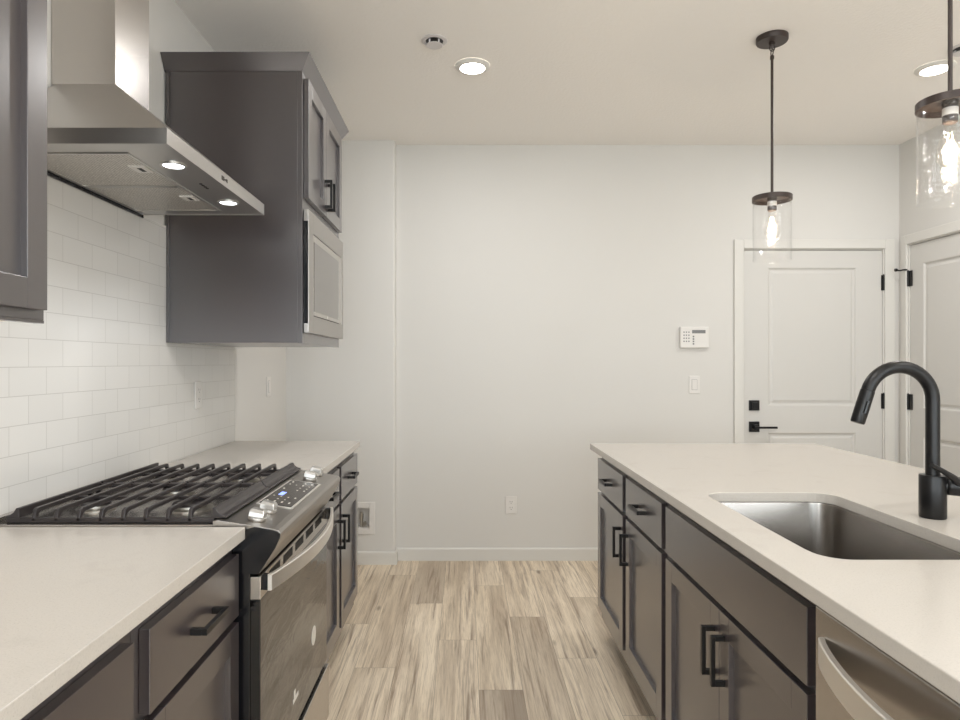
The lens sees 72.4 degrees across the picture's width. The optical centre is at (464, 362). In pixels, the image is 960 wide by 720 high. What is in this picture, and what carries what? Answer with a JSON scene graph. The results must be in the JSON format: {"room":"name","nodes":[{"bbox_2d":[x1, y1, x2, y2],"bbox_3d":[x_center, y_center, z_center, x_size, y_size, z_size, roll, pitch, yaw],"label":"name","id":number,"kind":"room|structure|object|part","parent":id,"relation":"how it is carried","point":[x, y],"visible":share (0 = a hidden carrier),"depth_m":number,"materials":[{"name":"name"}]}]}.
{"room":"kitchen","nodes":[
{"label":"kitchen","id":0,"kind":"room"},
{"bbox_2d":[47,0,285,440],"bbox_3d":[-1.212,-0.066,0.410,0.120,2.740,8.060,0,0,0],"label":"wall","id":1,"kind":"structure","parent":0,"point":[258,417],"depth_m":3.35,"materials":[{"name":"white paint"}]},
{"bbox_2d":[0,0,46,323],"bbox_3d":[-0.960,-0.627,0.820,0.382,1.102,0.992,0,0,0],"label":"upper cabinet","id":2,"kind":"object","parent":1,"relation":"attached to","point":[23,23],"visible":1,"depth_m":1.20,"materials":[{"name":"paint"}]},
{"bbox_3d":[-0.831,-0.079,0.820,0.019,0.006,0.920,0,0,0],"label":"rail","id":3,"kind":"part","parent":2,"relation":"part of","materials":[{"name":"paint"}]},
{"bbox_2d":[0,175,234,514],"bbox_3d":[-1.147,-0.066,1.332,0.010,0.912,3.864,0,0,0],"label":"tile backsplash","id":4,"kind":"structure","parent":1,"relation":"attached to","point":[96,391],"depth_m":2.06,"materials":[{"name":"white tile"}]},
{"bbox_2d":[194,381,201,408],"bbox_3d":[-1.139,0.139,2.805,0.007,0.116,0.072,0,0,0],"label":"wall outlet","id":5,"kind":"object","parent":4,"relation":"attached to","point":[197,385],"visible":1,"depth_m":2.80,"materials":[{"name":"white plastic"}]},
{"bbox_2d":[47,0,263,217],"bbox_3d":[-0.930,-0.974,1.942,0.441,0.923,0.760,0,0,0],"label":"range hood","id":6,"kind":"object","parent":1,"relation":"attached to","point":[104,140],"visible":1,"depth_m":1.82,"materials":[{"name":"metal"}]},
{"bbox_3d":[-0.986,-0.523,1.788,0.295,0.005,0.307,0,0,0],"label":"filter frame","id":7,"kind":"part","parent":6,"relation":"part of","materials":[{"name":"silver metal"}]},
{"bbox_3d":[-0.986,-0.523,2.102,0.295,0.005,0.309,0,0,0],"label":"filter frame","id":8,"kind":"part","parent":6,"relation":"part of","materials":[{"name":"silver metal"}]},
{"bbox_3d":[-0.925,-0.526,1.942,0.418,0.004,0.747,0,0,0],"label":"underside panel","id":9,"kind":"part","parent":6,"relation":"part of","materials":[{"name":"metal"}]},
{"bbox_2d":[160,52,348,347],"bbox_3d":[-0.860,-0.624,2.903,0.582,1.100,0.856,0,0,0],"label":"upper cabinet","id":10,"kind":"object","parent":1,"relation":"attached to","point":[270,121],"visible":0.95,"depth_m":2.51,"materials":[{"name":"paint"}]},
{"bbox_3d":[-1.136,-0.596,2.509,0.011,1.040,0.005,0,0,0],"label":"scribe moulding","id":11,"kind":"part","parent":10,"relation":"part of","materials":[{"name":"paint"}]},
{"bbox_3d":[-0.868,-1.145,2.903,0.564,0.058,0.856,0,0,0],"label":"crown moulding","id":12,"kind":"part","parent":10,"relation":"part of","materials":[{"name":"paint"}]},
{"bbox_3d":[-0.612,-0.867,2.694,0.019,0.462,0.324,0,0,0],"label":"cabinet door","id":13,"kind":"part","parent":10,"relation":"part of","materials":[{"name":"paint"}]},
{"bbox_3d":[-0.631,-0.595,2.878,0.018,1.042,0.734,0,0,0],"label":"frame","id":14,"kind":"part","parent":10,"relation":"part of","materials":[{"name":"paint"}]},
{"bbox_2d":[304,209,342,338],"bbox_3d":[-0.850,-0.353,2.881,0.501,0.476,0.714,0,0,0],"label":"microwave","id":15,"kind":"object","parent":10,"relation":"in","point":[323,251],"visible":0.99,"depth_m":2.77,"materials":[{"name":"silver metal"}]},
{"bbox_3d":[-0.611,-0.347,2.868,0.020,0.321,0.519,0,0,0],"label":"door","id":16,"kind":"part","parent":15,"relation":"part of","materials":[{"name":"metal"}]},
{"bbox_3d":[-0.586,-0.726,2.826,0.033,0.122,0.012,0,0,0],"label":"handle","id":17,"kind":"part","parent":10,"relation":"part of","materials":[{"name":"black metal"}]},
{"bbox_3d":[-0.586,-0.726,2.891,0.033,0.122,0.012,0,0,0],"label":"handle","id":18,"kind":"part","parent":10,"relation":"part of","materials":[{"name":"black metal"}]},
{"bbox_3d":[-0.612,-0.867,3.038,0.019,0.462,0.354,0,0,0],"label":"cabinet door","id":19,"kind":"part","parent":10,"relation":"part of","materials":[{"name":"paint"}]},
{"bbox_2d":[267,377,270,396],"bbox_3d":[-1.148,0.141,3.844,0.008,0.116,0.072,0,0,0],"label":"light switch","id":20,"kind":"object","parent":1,"relation":"attached to","point":[268,378],"visible":1,"depth_m":3.83,"materials":[{"name":"white plastic"}]},
{"bbox_2d":[286,140,395,550],"bbox_3d":[-0.800,-0.066,4.277,0.703,2.740,0.085,0,0,0],"label":"wall","id":21,"kind":"structure","parent":0,"point":[347,392],"depth_m":4.24,"materials":[{"name":"white paint"}]},
{"bbox_2d":[358,502,374,533],"bbox_3d":[-0.683,1.006,4.267,0.210,0.208,0.080,0,0,0],"label":"box","id":22,"kind":"object","parent":21,"relation":"attached to","point":[366,510],"visible":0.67,"depth_m":4.23,"materials":[{"name":"white plastic"}]},
{"bbox_2d":[327,561,656,719],"bbox_3d":[0.858,1.354,0.410,4.260,0.100,8.060,0,0,0],"label":"floor","id":23,"kind":"structure","parent":0,"point":[418,640],"depth_m":2.98,"materials":[{"name":"wood"}]},
{"bbox_2d":[20,632,133,719],"bbox_3d":[-0.824,0.862,0.700,0.650,0.885,0.761,0,0,0],"label":"base cabinet","id":24,"kind":"object","parent":23,"relation":"on","point":[104,689],"visible":0.48,"depth_m":0.96,"materials":[{"name":"paint"}]},
{"bbox_2d":[0,527,244,719],"bbox_3d":[-0.836,0.405,0.777,0.631,0.029,1.554,0,0,0],"label":"countertop","id":25,"kind":"structure","parent":24,"relation":"on","point":[68,595],"depth_m":1.14,"materials":[{"name":"white stone"}]},
{"bbox_2d":[0,463,339,719],"bbox_3d":[-0.777,0.828,1.936,0.722,0.953,0.758,0,0,0],"label":"gas range","id":26,"kind":"object","parent":23,"relation":"on","point":[283,513],"visible":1,"depth_m":1.75,"materials":[{"name":"silver metal"}]},
{"bbox_3d":[-0.975,0.381,1.735,0.096,0.012,0.096,0,0,0],"label":"burner","id":27,"kind":"part","parent":26,"relation":"part of","materials":[{"name":"silver metal"}]},
{"bbox_2d":[0,476,266,526],"bbox_3d":[-0.869,0.391,1.936,0.538,0.034,0.754,0,0,0],"label":"cooktop","id":28,"kind":"object","parent":26,"relation":"in","point":[202,516],"depth_m":1.68,"materials":[{"name":"metal"}]},
{"bbox_3d":[-0.850,0.381,1.938,0.104,0.012,0.104,0,0,0],"label":"burner","id":29,"kind":"part","parent":26,"relation":"part of","materials":[{"name":"silver metal"}]},
{"bbox_3d":[-0.725,0.381,1.735,0.116,0.012,0.116,0,0,0],"label":"burner","id":30,"kind":"part","parent":26,"relation":"part of","materials":[{"name":"silver metal"}]},
{"bbox_3d":[-0.725,0.381,2.140,0.108,0.012,0.108,0,0,0],"label":"burner","id":31,"kind":"part","parent":26,"relation":"part of","materials":[{"name":"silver metal"}]},
{"bbox_3d":[-0.511,0.374,1.616,0.045,0.034,0.045,0,0,0],"label":"knob","id":32,"kind":"part","parent":26,"relation":"part of","materials":[{"name":"silver metal"}]},
{"bbox_3d":[-0.511,0.374,1.703,0.045,0.034,0.045,0,0,0],"label":"knob","id":33,"kind":"part","parent":26,"relation":"part of","materials":[{"name":"silver metal"}]},
{"bbox_3d":[-0.519,0.440,1.936,0.162,0.128,0.750,0,0,0],"label":"control panel","id":34,"kind":"part","parent":26,"relation":"part of","materials":[{"name":"metal"}]},
{"bbox_2d":[233,507,332,719],"bbox_3d":[-0.775,0.842,1.936,0.719,0.865,0.750,0,0,0],"label":"oven","id":35,"kind":"object","parent":26,"relation":"in","point":[282,617],"depth_m":1.74,"materials":[{"name":"silver metal"}]},
{"bbox_3d":[-0.513,0.386,1.942,0.086,0.016,0.335,0,0,0],"label":"display glass","id":36,"kind":"part","parent":26,"relation":"part of","materials":[{"name":"black"}]},
{"bbox_3d":[-0.511,0.374,2.168,0.045,0.034,0.045,0,0,0],"label":"knob","id":37,"kind":"part","parent":26,"relation":"part of","materials":[{"name":"silver metal"}]},
{"bbox_3d":[-0.493,1.151,1.936,0.031,0.181,0.750,0,0,0],"label":"warming drawer","id":38,"kind":"part","parent":26,"relation":"part of","materials":[{"name":"metal"}]},
{"bbox_3d":[-0.511,0.374,2.255,0.045,0.034,0.045,0,0,0],"label":"knob","id":39,"kind":"part","parent":26,"relation":"part of","materials":[{"name":"silver metal"}]},
{"bbox_2d":[130,550,238,719],"bbox_3d":[-0.824,0.862,1.317,0.650,0.885,0.471,0,0,0],"label":"base cabinet","id":40,"kind":"object","parent":23,"relation":"on","point":[186,652],"visible":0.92,"depth_m":1.29,"materials":[{"name":"paint"}]},
{"bbox_3d":[-0.541,0.880,1.327,0.019,0.537,0.437,0,0,0],"label":"cabinet door","id":41,"kind":"part","parent":40,"relation":"part of","materials":[{"name":"paint"}]},
{"bbox_3d":[-0.515,0.523,1.330,0.033,0.012,0.122,0,0,0],"label":"handle","id":42,"kind":"part","parent":40,"relation":"part of","materials":[{"name":"black metal"}]},
{"bbox_2d":[325,452,358,662],"bbox_3d":[-0.824,0.862,2.790,0.650,0.885,0.944,0,0,0],"label":"base cabinet","id":43,"kind":"object","parent":23,"relation":"on","point":[342,544],"visible":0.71,"depth_m":2.83,"materials":[{"name":"paint"}]},
{"bbox_2d":[162,441,359,472],"bbox_3d":[-0.836,0.405,2.788,0.631,0.029,0.942,0,0,0],"label":"countertop","id":44,"kind":"structure","parent":43,"relation":"on","point":[326,455],"depth_m":2.78,"materials":[{"name":"white stone"}]},
{"bbox_3d":[-0.541,0.523,2.566,0.019,0.145,0.441,0,0,0],"label":"drawer","id":45,"kind":"part","parent":43,"relation":"part of","materials":[{"name":"paint"}]},
{"bbox_3d":[-0.541,0.880,2.566,0.019,0.537,0.441,0,0,0],"label":"cabinet door","id":46,"kind":"part","parent":43,"relation":"part of","materials":[{"name":"paint"}]},
{"bbox_3d":[-0.515,0.523,2.560,0.033,0.012,0.122,0,0,0],"label":"handle","id":47,"kind":"part","parent":43,"relation":"part of","materials":[{"name":"black metal"}]},
{"bbox_3d":[-0.515,0.724,2.757,0.033,0.122,0.012,0,0,0],"label":"handle","id":48,"kind":"part","parent":43,"relation":"part of","materials":[{"name":"black metal"}]},
{"bbox_3d":[-0.515,0.724,2.862,0.033,0.122,0.012,0,0,0],"label":"handle","id":49,"kind":"part","parent":43,"relation":"part of","materials":[{"name":"black metal"}]},
{"bbox_3d":[-0.541,0.523,3.045,0.019,0.145,0.426,0,0,0],"label":"drawer","id":50,"kind":"part","parent":43,"relation":"part of","materials":[{"name":"paint"}]},
{"bbox_3d":[-0.541,0.880,3.045,0.019,0.537,0.426,0,0,0],"label":"cabinet door","id":51,"kind":"part","parent":43,"relation":"part of","materials":[{"name":"paint"}]},
{"bbox_3d":[-0.515,0.523,3.045,0.033,0.012,0.122,0,0,0],"label":"handle","id":52,"kind":"part","parent":43,"relation":"part of","materials":[{"name":"black metal"}]},
{"bbox_2d":[598,458,669,719],"bbox_3d":[0.918,0.862,2.587,0.643,0.885,1.025,0,0,0],"label":"base cabinet","id":53,"kind":"object","parent":23,"relation":"on","point":[632,555],"visible":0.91,"depth_m":2.45,"materials":[{"name":"paint"}]},
{"bbox_3d":[0.614,0.523,2.855,0.033,0.012,0.122,0,0,0],"label":"handle","id":54,"kind":"part","parent":53,"relation":"part of","materials":[{"name":"black metal"}]},
{"bbox_3d":[0.639,0.523,2.854,0.019,0.145,0.484,0,0,0],"label":"drawer","id":55,"kind":"part","parent":53,"relation":"part of","materials":[{"name":"paint"}]},
{"bbox_3d":[0.639,0.880,2.854,0.019,0.537,0.484,0,0,0],"label":"cabinet door","id":56,"kind":"part","parent":53,"relation":"part of","materials":[{"name":"paint"}]},
{"bbox_3d":[0.614,0.724,2.643,0.033,0.122,0.012,0,0,0],"label":"handle","id":57,"kind":"part","parent":53,"relation":"part of","materials":[{"name":"black metal"}]},
{"bbox_3d":[0.614,0.724,2.530,0.033,0.122,0.012,0,0,0],"label":"handle","id":58,"kind":"part","parent":53,"relation":"part of","materials":[{"name":"black metal"}]},
{"bbox_3d":[0.614,0.523,2.330,0.033,0.012,0.122,0,0,0],"label":"handle","id":59,"kind":"part","parent":53,"relation":"part of","materials":[{"name":"black metal"}]},
{"bbox_3d":[0.639,0.523,2.329,0.019,0.145,0.464,0,0,0],"label":"drawer","id":60,"kind":"part","parent":53,"relation":"part of","materials":[{"name":"paint"}]},
{"bbox_3d":[0.639,0.880,2.329,0.019,0.537,0.464,0,0,0],"label":"cabinet door","id":61,"kind":"part","parent":53,"relation":"part of","materials":[{"name":"paint"}]},
{"bbox_2d":[590,443,959,703],"bbox_3d":[1.148,0.405,1.573,1.084,0.029,3.185,0,0,0],"label":"countertop","id":62,"kind":"structure","parent":53,"relation":"on","point":[909,610],"depth_m":1.63,"materials":[{"name":"white stone"}]},
{"bbox_2d":[720,502,959,559],"bbox_3d":[0.901,0.527,1.631,0.421,0.213,0.712,0,0,0],"label":"sink","id":63,"kind":"object","parent":62,"relation":"in","point":[828,530],"visible":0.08,"depth_m":1.92,"materials":[{"name":"metal"}]},
{"bbox_2d":[850,361,959,519],"bbox_3d":[1.121,0.193,1.634,0.296,0.394,0.088,0,0,0],"label":"kitchen faucet","id":64,"kind":"object","parent":62,"relation":"on","point":[934,487],"visible":1,"depth_m":1.63,"materials":[{"name":"black metal"}]},
{"bbox_3d":[1.097,0.140,1.648,0.193,0.288,0.032,0,0,0],"label":"spout","id":65,"kind":"part","parent":64,"relation":"part of","materials":[{"name":"black metal"}]},
{"bbox_2d":[918,473,946,519],"bbox_3d":[1.178,0.336,1.648,0.060,0.107,0.060,0,0,0],"label":"base","id":66,"kind":"object","parent":64,"relation":"on","point":[932,487],"depth_m":1.63,"materials":[{"name":"black metal"}]},
{"bbox_3d":[1.183,0.277,1.605,0.098,0.065,0.022,0,0,-18],"label":"lever","id":67,"kind":"part","parent":64,"relation":"part of","materials":[{"name":"black metal"}]},
{"bbox_2d":[666,505,816,719],"bbox_3d":[0.918,0.862,1.624,0.643,0.885,0.900,0,0,0],"label":"base cabinet","id":68,"kind":"object","parent":23,"relation":"on","point":[741,641],"visible":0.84,"depth_m":1.56,"materials":[{"name":"paint"}]},
{"bbox_3d":[0.639,0.880,1.838,0.019,0.537,0.430,0,0,0],"label":"cabinet door","id":69,"kind":"part","parent":68,"relation":"part of","materials":[{"name":"paint"}]},
{"bbox_3d":[0.614,0.724,1.652,0.033,0.122,0.012,0,0,0],"label":"handle","id":70,"kind":"part","parent":68,"relation":"part of","materials":[{"name":"black metal"}]},
{"bbox_3d":[0.614,0.724,1.590,0.033,0.122,0.012,0,0,0],"label":"handle","id":71,"kind":"part","parent":68,"relation":"part of","materials":[{"name":"black metal"}]},
{"bbox_3d":[0.639,0.880,1.413,0.019,0.537,0.414,0,0,0],"label":"cabinet door","id":72,"kind":"part","parent":68,"relation":"part of","materials":[{"name":"paint"}]},
{"bbox_2d":[816,606,959,719],"bbox_3d":[0.899,0.860,0.867,0.671,0.878,0.610,0,0,0],"label":"dishwasher","id":73,"kind":"object","parent":23,"relation":"on","point":[856,679],"visible":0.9,"depth_m":0.99,"materials":[{"name":"silver metal"}]},
{"bbox_3d":[0.596,0.501,0.864,0.063,0.046,0.554,0,0,0],"label":"handle","id":74,"kind":"part","parent":73,"relation":"part of","materials":[{"name":"metal"}]},
{"bbox_2d":[174,0,959,144],"bbox_3d":[0.858,-1.486,0.410,4.260,0.100,8.060,0,0,0],"label":"ceiling","id":75,"kind":"structure","parent":0,"point":[560,72],"depth_m":3.12,"materials":[{"name":"white paint"}]},
{"bbox_2d":[421,34,446,49],"bbox_3d":[-0.134,-1.424,2.920,0.116,0.024,0.116,0,0,0],"label":"sprinkler","id":76,"kind":"object","parent":75,"relation":"attached to","point":[432,41],"visible":1,"depth_m":2.90,"materials":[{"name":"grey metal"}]},
{"bbox_3d":[-0.134,-1.413,2.920,0.076,0.003,0.076,0,0,0],"label":"plate","id":77,"kind":"part","parent":76,"relation":"part of","materials":[{"name":"white metal"}]},
{"bbox_2d":[455,58,489,74],"bbox_3d":[0.039,-1.428,3.170,0.170,0.016,0.170,0,0,0],"label":"recessed light","id":78,"kind":"object","parent":75,"relation":"in","point":[468,66],"visible":1,"depth_m":3.15,"materials":[{"name":"white paint"}]},
{"bbox_2d":[752,30,792,239],"bbox_3d":[1.357,-0.942,2.890,0.164,0.988,0.164,0,0,19],"label":"pendant lamp","id":79,"kind":"object","parent":75,"relation":"hanging from","point":[771,39],"visible":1,"depth_m":2.88,"materials":[{"name":"brown metal"}]},
{"bbox_2d":[767,197,776,211],"bbox_3d":[1.357,-0.699,2.890,0.040,0.061,0.040,0,0,0],"label":"socket","id":80,"kind":"object","parent":79,"relation":"attached to","point":[771,201],"depth_m":2.88,"materials":[{"name":"white plastic"}]},
{"bbox_3d":[1.357,-1.042,2.890,0.018,0.621,0.018,0,0,0],"label":"rod","id":81,"kind":"part","parent":79,"relation":"part of","materials":[{"name":"brown metal"}]},
{"bbox_2d":[914,60,956,76],"bbox_3d":[2.290,-1.428,3.190,0.170,0.016,0.170,0,0,0],"label":"recessed light","id":82,"kind":"object","parent":75,"relation":"in","point":[938,67],"visible":0.87,"depth_m":3.18,"materials":[{"name":"white paint"}]},
{"bbox_2d":[915,0,959,168],"bbox_3d":[1.357,-0.942,1.830,0.164,0.988,0.164,0,0,19],"label":"pendant lamp","id":83,"kind":"object","parent":75,"relation":"hanging from","point":[945,105],"visible":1,"depth_m":1.82,"materials":[{"name":"brown metal"}]},
{"bbox_2d":[941,99,958,124],"bbox_3d":[1.357,-0.699,1.830,0.040,0.061,0.040,0,0,0],"label":"socket","id":84,"kind":"object","parent":83,"relation":"attached to","point":[950,108],"depth_m":1.82,"materials":[{"name":"white ceramic"}]},
{"bbox_3d":[1.357,-1.042,1.830,0.018,0.621,0.018,0,0,0],"label":"rod","id":85,"kind":"part","parent":83,"relation":"part of","materials":[{"name":"brown metal"}]},
{"bbox_2d":[947,44,959,56],"bbox_3d":[2.275,-1.424,2.990,0.116,0.024,0.116,0,0,0],"label":"sprinkler","id":86,"kind":"object","parent":75,"relation":"attached to","point":[956,49],"visible":0.7,"depth_m":2.99,"materials":[{"name":"white metal"}]},
{"bbox_3d":[2.275,-1.413,2.990,0.076,0.003,0.076,0,0,0],"label":"plate","id":87,"kind":"part","parent":86,"relation":"part of","materials":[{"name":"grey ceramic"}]},
{"bbox_2d":[396,145,898,547],"bbox_3d":[0.918,-0.066,4.380,4.140,2.740,0.120,0,0,0],"label":"wall","id":88,"kind":"structure","parent":0,"point":[544,293],"depth_m":4.32,"materials":[{"name":"white paint"}]},
{"bbox_2d":[358,548,597,564],"bbox_3d":[0.858,1.262,4.271,4.020,0.083,0.098,0,0,0],"label":"baseboard","id":89,"kind":"structure","parent":88,"relation":"attached to","point":[404,554],"depth_m":4.31,"materials":[{"name":"white paint"}]},
{"bbox_2d":[506,496,516,513],"bbox_3d":[0.307,0.939,4.316,0.072,0.116,0.007,0,0,0],"label":"wall outlet","id":90,"kind":"object","parent":88,"relation":"attached to","point":[511,501],"visible":1,"depth_m":4.31,"materials":[{"name":"white plastic"}]},
{"bbox_2d":[679,327,708,347],"bbox_3d":[1.510,-0.165,4.306,0.188,0.138,0.027,0,0,0],"label":"security keypad","id":91,"kind":"object","parent":88,"relation":"attached to","point":[689,337],"visible":1,"depth_m":4.29,"materials":[{"name":"white plastic"}]},
{"bbox_2d":[689,376,699,392],"bbox_3d":[1.515,0.146,4.316,0.072,0.116,0.008,0,0,0],"label":"light switch","id":92,"kind":"object","parent":88,"relation":"attached to","point":[694,381],"visible":1,"depth_m":4.31,"materials":[{"name":"white plastic"}]},
{"bbox_2d":[734,239,894,461],"bbox_3d":[2.301,0.247,4.322,1.053,2.114,0.116,0,0,0],"label":"door","id":93,"kind":"structure","parent":88,"relation":"in","point":[813,318],"depth_m":4.33,"materials":[{"name":"grey paint"}]},
{"bbox_3d":[1.958,0.423,4.295,0.163,0.069,0.062,0,0,0],"label":"handle","id":94,"kind":"part","parent":93,"relation":"part of","materials":[{"name":"black metal"}]},
{"bbox_2d":[899,115,959,462],"bbox_3d":[2.928,-0.066,0.410,0.120,2.740,8.060,0,0,0],"label":"wall","id":95,"kind":"structure","parent":0,"point":[929,191],"depth_m":4.06,"materials":[{"name":"white paint"}]},
{"bbox_2d":[894,220,959,476],"bbox_3d":[2.863,0.241,3.764,0.130,2.126,1.044,0,0,0],"label":"door","id":96,"kind":"structure","parent":95,"relation":"in","point":[930,258],"depth_m":4.03,"materials":[{"name":"grey paint"}]}
]}

